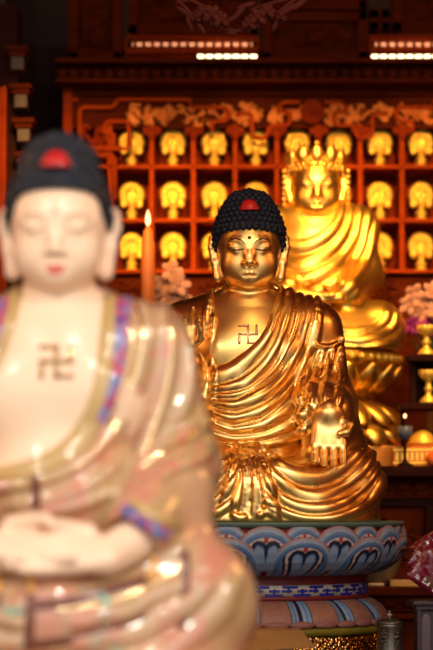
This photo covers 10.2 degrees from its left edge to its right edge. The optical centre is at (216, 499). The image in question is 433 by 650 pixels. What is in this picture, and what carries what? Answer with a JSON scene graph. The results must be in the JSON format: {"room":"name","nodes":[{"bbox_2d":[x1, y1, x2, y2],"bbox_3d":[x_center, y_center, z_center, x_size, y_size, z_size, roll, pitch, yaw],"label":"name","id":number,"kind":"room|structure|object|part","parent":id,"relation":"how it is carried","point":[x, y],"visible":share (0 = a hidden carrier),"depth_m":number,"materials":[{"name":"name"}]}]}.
{"room":"house of worship","nodes":[
{"label":"house of worship","id":0,"kind":"room"},
{"bbox_2d":[9,0,432,283],"bbox_3d":[0.000,-0.800,9.950,7.200,4.600,0.100,0,0,0],"label":"wall","id":1,"kind":"structure","parent":0,"point":[44,23],"depth_m":9.90,"materials":[{"name":"paint"}]},
{"bbox_3d":[0.000,-3.150,6.550,7.200,0.100,7.100,0,0,0],"label":"ceiling","id":2,"kind":"structure","parent":0,"visible":0},
{"bbox_2d":[175,0,306,35],"bbox_3d":[0.044,-2.202,6.847,0.840,1.796,0.065,0,0,0],"label":"carving","id":3,"kind":"object","parent":2,"relation":"hanging from","point":[208,15],"visible":1,"depth_m":6.84,"materials":[{"name":"brown wood"}]},
{"bbox_3d":[0.000,1.550,6.550,7.200,0.100,7.100,0,0,0],"label":"floor","id":4,"kind":"structure","parent":0,"visible":0},
{"bbox_2d":[0,86,7,294],"bbox_3d":[-0.798,0.045,8.332,0.165,2.910,0.077,0,0,0],"label":"panel","id":5,"kind":"object","parent":4,"relation":"on","point":[3,90],"visible":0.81,"depth_m":8.29,"materials":[{"name":"red wood"}]},
{"bbox_2d":[0,0,8,4],"bbox_3d":[-1.100,-0.700,9.300,0.600,4.400,0.200,0,0,0],"label":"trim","id":6,"kind":"structure","parent":4,"relation":"on","point":[2,2],"depth_m":9.20,"materials":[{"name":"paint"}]},
{"bbox_2d":[0,5,36,289],"bbox_3d":[-0.738,-0.120,8.585,0.228,3.240,0.270,0,0,0],"label":"pillar","id":7,"kind":"structure","parent":4,"relation":"on","point":[14,56],"depth_m":8.56,"materials":[{"name":"brown wood"}]},
{"bbox_2d":[0,130,259,649],"bbox_3d":[-0.328,-0.207,5.011,0.826,1.120,0.643,0,0,0],"label":"statue","id":8,"kind":"object","parent":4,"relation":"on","point":[112,464],"visible":1,"depth_m":4.94,"materials":[{"name":"beige ceramic"}]},
{"bbox_3d":[-0.453,-0.334,5.010,0.059,0.172,0.104,0,0,25],"label":"brocade trim","id":9,"kind":"part","parent":8,"relation":"part of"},
{"bbox_3d":[-0.202,-0.286,5.001,0.056,0.269,0.152,0,0,20],"label":"brocade trim","id":10,"kind":"part","parent":8,"relation":"part of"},
{"bbox_3d":[-0.144,0.043,4.802,0.105,0.080,0.058,0,0,13],"label":"cuff trim","id":11,"kind":"part","parent":8,"relation":"part of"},
{"bbox_2d":[63,88,432,499],"bbox_3d":[0.358,-0.004,8.935,1.829,3.008,0.230,0,0,0],"label":"screen","id":12,"kind":"object","parent":4,"relation":"on","point":[99,116],"visible":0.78,"depth_m":8.87,"materials":[{"name":"red wood"}]},
{"bbox_3d":[-0.540,-0.809,8.920,0.033,1.399,0.180,0,0,0],"label":"post","id":13,"kind":"part","parent":12,"relation":"part of","materials":[{"name":"red wood"}]},
{"bbox_2d":[118,232,142,268],"bbox_3d":[-0.312,-0.910,8.933,0.092,0.145,0.054,0,0,24],"label":"statuette","id":14,"kind":"object","parent":12,"relation":"on","point":[130,244],"visible":0.98,"depth_m":8.93,"materials":[{"name":"gold metal"}]},
{"bbox_2d":[118,181,144,217],"bbox_3d":[-0.309,-1.096,8.933,0.092,0.145,0.053,0,0,-26],"label":"statuette","id":15,"kind":"object","parent":12,"relation":"on","point":[132,195],"visible":0.99,"depth_m":8.93,"materials":[{"name":"gold metal"}]},
{"bbox_2d":[118,129,144,164],"bbox_3d":[-0.309,-1.290,8.933,0.092,0.145,0.054,0,0,-25],"label":"statuette","id":16,"kind":"object","parent":12,"relation":"on","point":[137,141],"visible":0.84,"depth_m":8.93,"materials":[{"name":"gold metal"}]},
{"bbox_2d":[159,181,185,217],"bbox_3d":[-0.158,-1.096,8.933,0.092,0.145,0.053,0,0,-25],"label":"statuette","id":17,"kind":"object","parent":12,"relation":"on","point":[173,194],"visible":0.99,"depth_m":8.93,"materials":[{"name":"gold metal"}]},
{"bbox_2d":[159,129,185,164],"bbox_3d":[-0.158,-1.290,8.933,0.092,0.145,0.053,0,0,-25],"label":"statuette","id":18,"kind":"object","parent":12,"relation":"on","point":[173,141],"visible":0.99,"depth_m":8.93,"materials":[{"name":"gold metal"}]},
{"bbox_2d":[160,232,186,264],"bbox_3d":[-0.161,-0.910,8.933,0.092,0.145,0.054,0,0,23],"label":"statuette","id":19,"kind":"object","parent":12,"relation":"on","point":[173,245],"visible":0.91,"depth_m":8.93,"materials":[{"name":"gold metal"}]},
{"bbox_2d":[201,233,211,268],"bbox_3d":[-0.006,-0.910,8.933,0.092,0.145,0.054,0,0,-25],"label":"statuette","id":20,"kind":"object","parent":12,"relation":"on","point":[204,246],"visible":0.23,"depth_m":8.93,"materials":[{"name":"gold metal"}]},
{"bbox_2d":[201,129,227,164],"bbox_3d":[-0.009,-1.290,8.933,0.092,0.145,0.053,0,0,23],"label":"statuette","id":21,"kind":"object","parent":12,"relation":"on","point":[214,142],"visible":0.99,"depth_m":8.93,"materials":[{"name":"gold metal"}]},
{"bbox_2d":[201,181,227,217],"bbox_3d":[-0.009,-1.096,8.933,0.092,0.145,0.054,0,0,25],"label":"statuette","id":22,"kind":"object","parent":12,"relation":"on","point":[214,195],"visible":0.93,"depth_m":8.93,"materials":[{"name":"gold metal"}]},
{"bbox_2d":[55,58,432,100],"bbox_3d":[0.356,-1.534,8.920,1.865,0.083,0.480,0,0,0],"label":"trim","id":23,"kind":"structure","parent":12,"relation":"attached to","point":[74,73],"depth_m":8.75,"materials":[{"name":"brown wood"}]},
{"bbox_2d":[68,0,122,57],"bbox_3d":[-0.441,-1.730,8.890,0.196,0.268,0.064,0,0,0],"label":"board","id":24,"kind":"object","parent":23,"relation":"on","point":[95,27],"visible":0.98,"depth_m":8.88,"materials":[{"name":"brown wood"}]},
{"bbox_2d":[124,35,259,57],"bbox_3d":[-0.089,-1.646,8.910,0.492,0.116,0.116,0,0,0],"label":"light fixture","id":25,"kind":"object","parent":23,"relation":"on","point":[143,51],"visible":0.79,"depth_m":8.87,"materials":[{"name":"red wood"}]},
{"bbox_2d":[128,42,255,46],"bbox_3d":[-0.089,-1.667,8.915,0.471,0.018,0.018,0,0,0],"label":"lamp","id":26,"kind":"object","parent":25,"relation":"attached to","point":[130,44],"visible":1,"depth_m":8.91,"materials":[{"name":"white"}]},
{"bbox_3d":[-0.089,-1.630,8.870,0.479,0.016,0.036,0,0,0],"label":"rail","id":27,"kind":"part","parent":25,"relation":"part of","materials":[{"name":"red wood"}]},
{"bbox_3d":[-0.089,-1.683,8.870,0.479,0.012,0.036,0,0,0],"label":"rail","id":28,"kind":"part","parent":25,"relation":"part of","materials":[{"name":"red wood"}]},
{"bbox_2d":[128,0,257,34],"bbox_3d":[-0.085,-1.779,8.890,0.472,0.170,0.064,0,0,0],"label":"board","id":29,"kind":"object","parent":25,"relation":"on","point":[145,17],"visible":0.59,"depth_m":8.88,"materials":[{"name":"brown wood"}]},
{"bbox_2d":[193,53,260,57],"bbox_3d":[0.038,-1.620,8.915,0.250,0.024,0.024,0,0,0],"label":"lamp","id":30,"kind":"object","parent":25,"relation":"attached to","point":[199,56],"visible":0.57,"depth_m":8.91,"materials":[{"name":"beige"}]},
{"bbox_2d":[262,11,367,57],"bbox_3d":[0.357,-1.686,8.890,0.384,0.181,0.064,0,0,0],"label":"board","id":31,"kind":"object","parent":23,"relation":"on","point":[304,34],"visible":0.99,"depth_m":8.87,"materials":[{"name":"brown wood"}]},
{"bbox_2d":[262,0,367,10],"bbox_3d":[0.357,-1.824,8.890,0.384,0.080,0.064,0,0,0],"label":"board","id":32,"kind":"object","parent":31,"relation":"on","point":[310,5],"visible":0.73,"depth_m":8.86,"materials":[{"name":"brown wood"}]},
{"bbox_2d":[369,35,432,57],"bbox_3d":[0.831,-1.646,8.910,0.554,0.116,0.116,0,0,0],"label":"balustrade","id":33,"kind":"object","parent":23,"relation":"on","point":[379,50],"visible":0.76,"depth_m":8.87,"materials":[{"name":"red wood"}]},
{"bbox_2d":[369,9,390,33],"bbox_3d":[0.595,-1.744,8.890,0.076,0.080,0.064,0,0,0],"label":"board","id":34,"kind":"object","parent":33,"relation":"on","point":[379,19],"visible":1,"depth_m":8.86,"materials":[{"name":"brown wood"}]},
{"bbox_2d":[368,53,429,57],"bbox_3d":[0.829,-1.620,8.915,0.562,0.024,0.024,0,0,0],"label":"lamp","id":35,"kind":"object","parent":33,"relation":"attached to","point":[373,56],"visible":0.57,"depth_m":8.91,"materials":[{"name":"beige"}]},
{"bbox_2d":[372,42,429,46],"bbox_3d":[0.831,-1.667,8.915,0.532,0.018,0.018,0,0,0],"label":"lamp","id":36,"kind":"object","parent":33,"relation":"attached to","point":[374,44],"visible":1,"depth_m":8.91,"materials":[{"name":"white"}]},
{"bbox_3d":[0.831,-1.683,8.870,0.540,0.012,0.036,0,0,0],"label":"rail","id":37,"kind":"part","parent":33,"relation":"part of","materials":[{"name":"red wood"}]},
{"bbox_3d":[0.831,-1.630,8.870,0.540,0.016,0.036,0,0,0],"label":"rail","id":38,"kind":"part","parent":33,"relation":"part of","materials":[{"name":"red wood"}]},
{"bbox_2d":[391,0,432,33],"bbox_3d":[0.870,-1.784,8.890,0.461,0.160,0.064,0,0,0],"label":"board","id":39,"kind":"object","parent":33,"relation":"on","point":[407,16],"visible":1,"depth_m":8.88,"materials":[{"name":"brown wood"}]},
{"bbox_2d":[242,129,268,164],"bbox_3d":[0.143,-1.290,8.933,0.092,0.145,0.054,0,0,25],"label":"statuette","id":40,"kind":"object","parent":12,"relation":"on","point":[251,145],"visible":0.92,"depth_m":8.93,"materials":[{"name":"gold metal"}]},
{"bbox_2d":[244,181,268,194],"bbox_3d":[0.145,-1.096,8.933,0.092,0.145,0.054,0,0,-23],"label":"statuette","id":41,"kind":"object","parent":12,"relation":"on","point":[258,186],"visible":0.2,"depth_m":8.93,"materials":[{"name":"gold metal"}]},
{"bbox_2d":[101,165,432,174],"bbox_3d":[0.347,-1.210,8.935,1.788,0.014,0.170,0,0,0],"label":"shelf","id":42,"kind":"object","parent":12,"relation":"attached to","point":[106,169],"depth_m":8.88,"materials":[{"name":"red wood"}]},
{"bbox_2d":[113,269,432,274],"bbox_3d":[0.347,-0.831,8.935,1.788,0.014,0.170,0,0,0],"label":"shelf","id":43,"kind":"object","parent":12,"relation":"attached to","point":[116,271],"depth_m":8.85,"materials":[{"name":"red wood"}]},
{"bbox_2d":[120,218,432,226],"bbox_3d":[0.347,-1.016,8.935,1.788,0.014,0.170,0,0,0],"label":"shelf","id":44,"kind":"object","parent":12,"relation":"attached to","point":[125,222],"depth_m":8.86,"materials":[{"name":"red wood"}]},
{"bbox_2d":[283,129,309,151],"bbox_3d":[0.297,-1.290,8.933,0.092,0.145,0.054,0,0,-25],"label":"statuette","id":45,"kind":"object","parent":12,"relation":"on","point":[294,137],"visible":0.65,"depth_m":8.93,"materials":[{"name":"gold metal"}]},
{"bbox_2d":[325,129,351,154],"bbox_3d":[0.446,-1.290,8.933,0.092,0.145,0.054,0,0,25],"label":"statuette","id":46,"kind":"object","parent":12,"relation":"on","point":[340,138],"visible":0.61,"depth_m":8.93,"materials":[{"name":"gold metal"}]},
{"bbox_2d":[366,181,392,217],"bbox_3d":[0.597,-1.096,8.933,0.092,0.145,0.054,0,0,24],"label":"statuette","id":47,"kind":"object","parent":12,"relation":"on","point":[380,195],"visible":0.98,"depth_m":8.93,"materials":[{"name":"gold metal"}]},
{"bbox_2d":[366,129,392,164],"bbox_3d":[0.597,-1.290,8.933,0.092,0.145,0.054,0,0,25],"label":"statuette","id":48,"kind":"object","parent":12,"relation":"on","point":[380,143],"visible":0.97,"depth_m":8.93,"materials":[{"name":"gold metal"}]},
{"bbox_2d":[378,232,392,268],"bbox_3d":[0.597,-0.910,8.933,0.092,0.145,0.054,0,0,25],"label":"statuette","id":49,"kind":"object","parent":12,"relation":"on","point":[384,244],"visible":0.54,"depth_m":8.93,"materials":[{"name":"gold metal"}]},
{"bbox_2d":[408,232,432,268],"bbox_3d":[0.749,-0.910,8.933,0.092,0.145,0.054,0,0,26],"label":"statuette","id":50,"kind":"object","parent":12,"relation":"on","point":[421,245],"visible":0.99,"depth_m":8.93,"materials":[{"name":"gold metal"}]},
{"bbox_2d":[408,182,432,217],"bbox_3d":[0.752,-1.096,8.933,0.092,0.145,0.053,0,0,-23],"label":"statuette","id":51,"kind":"object","parent":12,"relation":"on","point":[421,194],"visible":0.99,"depth_m":8.93,"materials":[{"name":"gold metal"}]},
{"bbox_2d":[408,129,432,164],"bbox_3d":[0.749,-1.290,8.933,0.092,0.145,0.054,0,0,25],"label":"statuette","id":52,"kind":"object","parent":12,"relation":"on","point":[421,141],"visible":0.99,"depth_m":8.93,"materials":[{"name":"gold metal"}]},
{"bbox_2d":[248,628,315,649],"bbox_3d":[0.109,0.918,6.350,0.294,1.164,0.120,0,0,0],"label":"bench","id":53,"kind":"object","parent":4,"relation":"on","point":[263,638],"visible":0.56,"depth_m":6.29,"materials":[{"name":"brown wood"}]},
{"bbox_2d":[367,586,432,649],"bbox_3d":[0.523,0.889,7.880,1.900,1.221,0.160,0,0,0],"label":"table","id":54,"kind":"object","parent":4,"relation":"on","point":[394,599],"visible":0.05,"depth_m":7.82,"materials":[{"name":"brown wood"}]},
{"bbox_2d":[368,583,383,586],"bbox_3d":[0.512,0.272,7.825,0.052,0.012,0.012,0,0,0],"label":"paper roll","id":55,"kind":"object","parent":54,"relation":"on","point":[369,584],"visible":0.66,"depth_m":7.82,"materials":[{"name":"beige paper"}]},
{"bbox_2d":[367,559,400,585],"bbox_3d":[0.520,0.223,7.885,0.159,0.110,0.159,0,0,0],"label":"brass bowl","id":56,"kind":"object","parent":54,"relation":"on","point":[390,573],"visible":0.41,"depth_m":7.83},
{"bbox_2d":[389,580,418,586],"bbox_3d":[0.614,0.267,7.825,0.120,0.022,0.025,0,0,0],"label":"box","id":57,"kind":"object","parent":54,"relation":"on","point":[393,583],"visible":0.57,"depth_m":7.81,"materials":[{"name":"beige wood"}]},
{"bbox_3d":[0.593,0.941,7.890,0.132,1.117,0.124,0,0,0],"label":"panel","id":58,"kind":"part","parent":54,"relation":"part of","materials":[{"name":"brown wood"}]},
{"bbox_2d":[380,466,432,579],"bbox_3d":[0.327,0.694,8.400,1.900,1.612,0.800,0,0,0],"label":"altar table","id":59,"kind":"object","parent":4,"relation":"on","point":[404,482],"visible":0.04,"depth_m":8.08,"materials":[{"name":"brown wood"}]},
{"bbox_2d":[141,210,154,302],"bbox_3d":[-0.232,-0.548,8.250,0.081,0.873,0.081,0,0,0],"label":"candle","id":60,"kind":"object","parent":59,"relation":"on","point":[147,244],"visible":0.41,"depth_m":8.23,"materials":[{"name":"orange wax"}]},
{"bbox_2d":[155,260,192,304],"bbox_3d":[-0.164,-0.470,8.402,0.176,0.716,0.095,0,0,-21],"label":"orchid spray","id":61,"kind":"object","parent":59,"relation":"on","point":[172,286],"visible":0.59,"depth_m":8.39,"materials":[{"name":"pink plant"}]},
{"bbox_2d":[345,347,410,465],"bbox_3d":[0.347,-0.314,8.500,0.697,0.404,0.665,0,0,0],"label":"lotus throne","id":62,"kind":"object","parent":59,"relation":"on","point":[372,371],"visible":0.29,"depth_m":8.29,"materials":[{"name":"gold metal"}]},
{"bbox_2d":[273,140,405,350],"bbox_3d":[0.347,-0.879,8.459,0.611,0.725,0.499,0,0,0],"label":"statue","id":63,"kind":"object","parent":62,"relation":"on","point":[334,254],"visible":0.67,"depth_m":8.40,"materials":[{"name":"gold metal"}]},
{"bbox_3d":[0.347,-1.191,8.517,0.217,0.102,0.241,0,0,0],"label":"crown","id":64,"kind":"part","parent":63,"relation":"part of","materials":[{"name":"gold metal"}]},
{"bbox_3d":[0.581,0.158,8.430,0.230,0.270,0.660,0,0,0],"label":"panel","id":65,"kind":"part","parent":59,"relation":"part of","materials":[{"name":"brown wood"}]},
{"bbox_2d":[397,414,412,465],"bbox_3d":[0.621,-0.198,8.032,0.053,0.173,0.053,0,0,0],"label":"candle cup","id":66,"kind":"object","parent":59,"relation":"on","point":[404,432],"visible":1,"depth_m":8.02,"materials":[{"name":"silver glass"}]},
{"bbox_3d":[0.621,-0.156,8.032,0.053,0.089,0.053,0,0,0],"label":"stem","id":67,"kind":"part","parent":66,"relation":"part of","materials":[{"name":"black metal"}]},
{"bbox_2d":[391,446,432,465],"bbox_3d":[0.665,-0.145,8.125,0.160,0.066,0.102,0,0,0],"label":"offering box","id":68,"kind":"object","parent":59,"relation":"on","point":[415,455],"visible":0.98,"depth_m":8.07,"materials":[{"name":"gold metal"}]},
{"bbox_2d":[407,430,432,445],"bbox_3d":[0.688,-0.206,8.125,0.103,0.056,0.103,0,0,0],"label":"dome","id":69,"kind":"object","parent":68,"relation":"on","point":[422,437],"visible":0.98,"depth_m":8.09,"materials":[{"name":"orange"}]},
{"bbox_2d":[397,355,432,445],"bbox_3d":[0.738,-0.296,8.150,0.256,0.370,0.160,0,0,0],"label":"tiered stand","id":70,"kind":"object","parent":59,"relation":"on","point":[417,385],"visible":0.79,"depth_m":8.14,"materials":[{"name":"brown wood"}]},
{"bbox_2d":[397,404,432,410],"bbox_3d":[0.738,-0.310,8.150,0.256,0.020,0.160,0,0,0],"label":"shelf","id":71,"kind":"object","parent":70,"relation":"attached to","point":[402,407],"depth_m":8.07,"materials":[{"name":"brown wood"}]},
{"bbox_2d":[406,355,432,362],"bbox_3d":[0.738,-0.471,8.150,0.202,0.020,0.120,0,0,0],"label":"shelf","id":72,"kind":"object","parent":70,"relation":"attached to","point":[411,358],"depth_m":8.09,"materials":[{"name":"brown wood"}]},
{"bbox_2d":[416,324,432,354],"bbox_3d":[0.701,-0.535,8.140,0.069,0.101,0.067,0,0,0],"label":"lamp","id":73,"kind":"object","parent":70,"relation":"on","point":[426,330],"visible":1,"depth_m":8.12,"materials":[{"name":"gold metal"}]},
{"bbox_3d":[0.701,-0.521,8.140,0.060,0.073,0.061,0,0,0],"label":"stem","id":74,"kind":"part","parent":73,"relation":"part of","materials":[{"name":"gold metal"}]},
{"bbox_2d":[418,369,432,403],"bbox_3d":[0.708,-0.380,8.140,0.070,0.114,0.068,0,0,0],"label":"lamp","id":75,"kind":"object","parent":70,"relation":"on","point":[426,375],"visible":1,"depth_m":8.12,"materials":[{"name":"gold metal"}]},
{"bbox_3d":[0.708,-0.364,8.140,0.060,0.082,0.061,0,0,0],"label":"stem","id":76,"kind":"part","parent":75,"relation":"part of","materials":[{"name":"gold metal"}]},
{"bbox_2d":[400,281,432,434],"bbox_3d":[0.718,-0.438,8.456,0.179,0.652,0.090,0,0,-6],"label":"orchid spray","id":77,"kind":"object","parent":59,"relation":"on","point":[418,303],"visible":0.73,"depth_m":8.45,"materials":[{"name":"pink plant"}]},
{"bbox_2d":[426,451,432,465],"bbox_3d":[0.717,-0.140,8.035,0.053,0.057,0.053,0,0,0],"label":"fruit","id":78,"kind":"object","parent":59,"relation":"on","point":[429,458],"visible":1,"depth_m":8.02,"materials":[{"name":"orange plant"}]},
{"bbox_3d":[0.250,1.002,7.300,2.100,0.997,1.040,0,0,0],"label":"altar","id":79,"kind":"object","parent":4,"relation":"on","visible":0},
{"bbox_2d":[215,520,406,649],"bbox_3d":[0.097,0.268,7.297,0.950,0.411,0.948,0,0,-21],"label":"pedestal","id":80,"kind":"object","parent":79,"relation":"on","point":[311,577],"visible":0.52,"depth_m":6.95,"materials":[{"name":"blue painted wood"},{"name":"pink painted wood"},{"name":"white paint"}]},
{"bbox_2d":[170,188,387,521],"bbox_3d":[0.113,-0.436,7.199,0.714,0.998,0.707,0,0,36],"label":"statue","id":81,"kind":"object","parent":80,"relation":"on","point":[281,400],"visible":0.86,"depth_m":7.15,"materials":[{"name":"gold metal"}]},
{"bbox_3d":[0.097,0.072,7.300,0.928,0.019,0.928,0,0,0],"label":"plate","id":82,"kind":"part","parent":80,"relation":"part of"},
{"bbox_3d":[0.097,0.230,7.300,0.725,0.025,0.725,0,0,0],"label":"moulding","id":83,"kind":"part","parent":80,"relation":"part of","materials":[{"name":"red paint"}]},
{"bbox_3d":[0.097,0.283,7.300,0.716,0.014,0.716,0,0,0],"label":"moulding","id":84,"kind":"part","parent":80,"relation":"part of","materials":[{"name":"red paint"}]},
{"bbox_2d":[375,610,403,649],"bbox_3d":[0.488,0.407,6.880,0.085,0.193,0.085,0,0,0],"label":"jar","id":85,"kind":"object","parent":79,"relation":"on","point":[389,630],"visible":1,"depth_m":6.85,"materials":[{"name":"grey metal"}]},
{"bbox_3d":[0.488,0.342,6.880,0.079,0.016,0.079,0,0,0],"label":"lid","id":86,"kind":"part","parent":85,"relation":"part of","materials":[{"name":"grey metal"}]},
{"bbox_3d":[0.488,0.323,6.880,0.020,0.025,0.020,0,0,0],"label":"knob","id":87,"kind":"part","parent":85,"relation":"part of","materials":[{"name":"grey metal"}]},
{"bbox_2d":[409,599,432,649],"bbox_3d":[0.632,0.394,6.950,0.154,0.218,0.170,0,0,0],"label":"wooden stand","id":88,"kind":"object","parent":79,"relation":"on","point":[423,608],"visible":1,"depth_m":6.88,"materials":[{"name":"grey wood"}]},
{"bbox_2d":[405,535,432,568],"bbox_3d":[0.617,0.174,6.923,0.168,0.152,0.047,0,0,-8],"label":"pack","id":89,"kind":"object","parent":88,"relation":"on","point":[425,541],"visible":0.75,"depth_m":6.91,"materials":[{"name":"red plastic"}]},
{"bbox_2d":[406,545,432,595],"bbox_3d":[0.620,0.210,6.864,0.186,0.173,0.047,0,0,-10],"label":"pack","id":90,"kind":"object","parent":88,"relation":"on","point":[421,573],"visible":1,"depth_m":6.85,"materials":[{"name":"red plastic"}]},
{"bbox_2d":[414,574,432,591],"bbox_3d":[0.587,0.229,6.844,0.068,0.023,0.011,36,0,-9],"label":"print","id":91,"kind":"object","parent":90,"relation":"attached to","point":[425,581],"depth_m":6.85},
{"bbox_3d":[0.573,0.407,6.882,0.012,0.192,0.016,0,0,0],"label":"corner post","id":92,"kind":"part","parent":88,"relation":"part of","materials":[{"name":"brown wood"}]},
{"bbox_2d":[407,531,432,553],"bbox_3d":[0.634,0.139,6.984,0.175,0.164,0.047,0,0,5],"label":"pack","id":93,"kind":"object","parent":88,"relation":"on","point":[429,535],"visible":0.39,"depth_m":6.98,"materials":[{"name":"red plastic"}]},
{"bbox_3d":[0.592,0.376,6.884,0.026,0.110,0.006,0,0,0],"label":"arched panel","id":94,"kind":"part","parent":88,"relation":"part of","materials":[{"name":"purple wood"}]}
]}

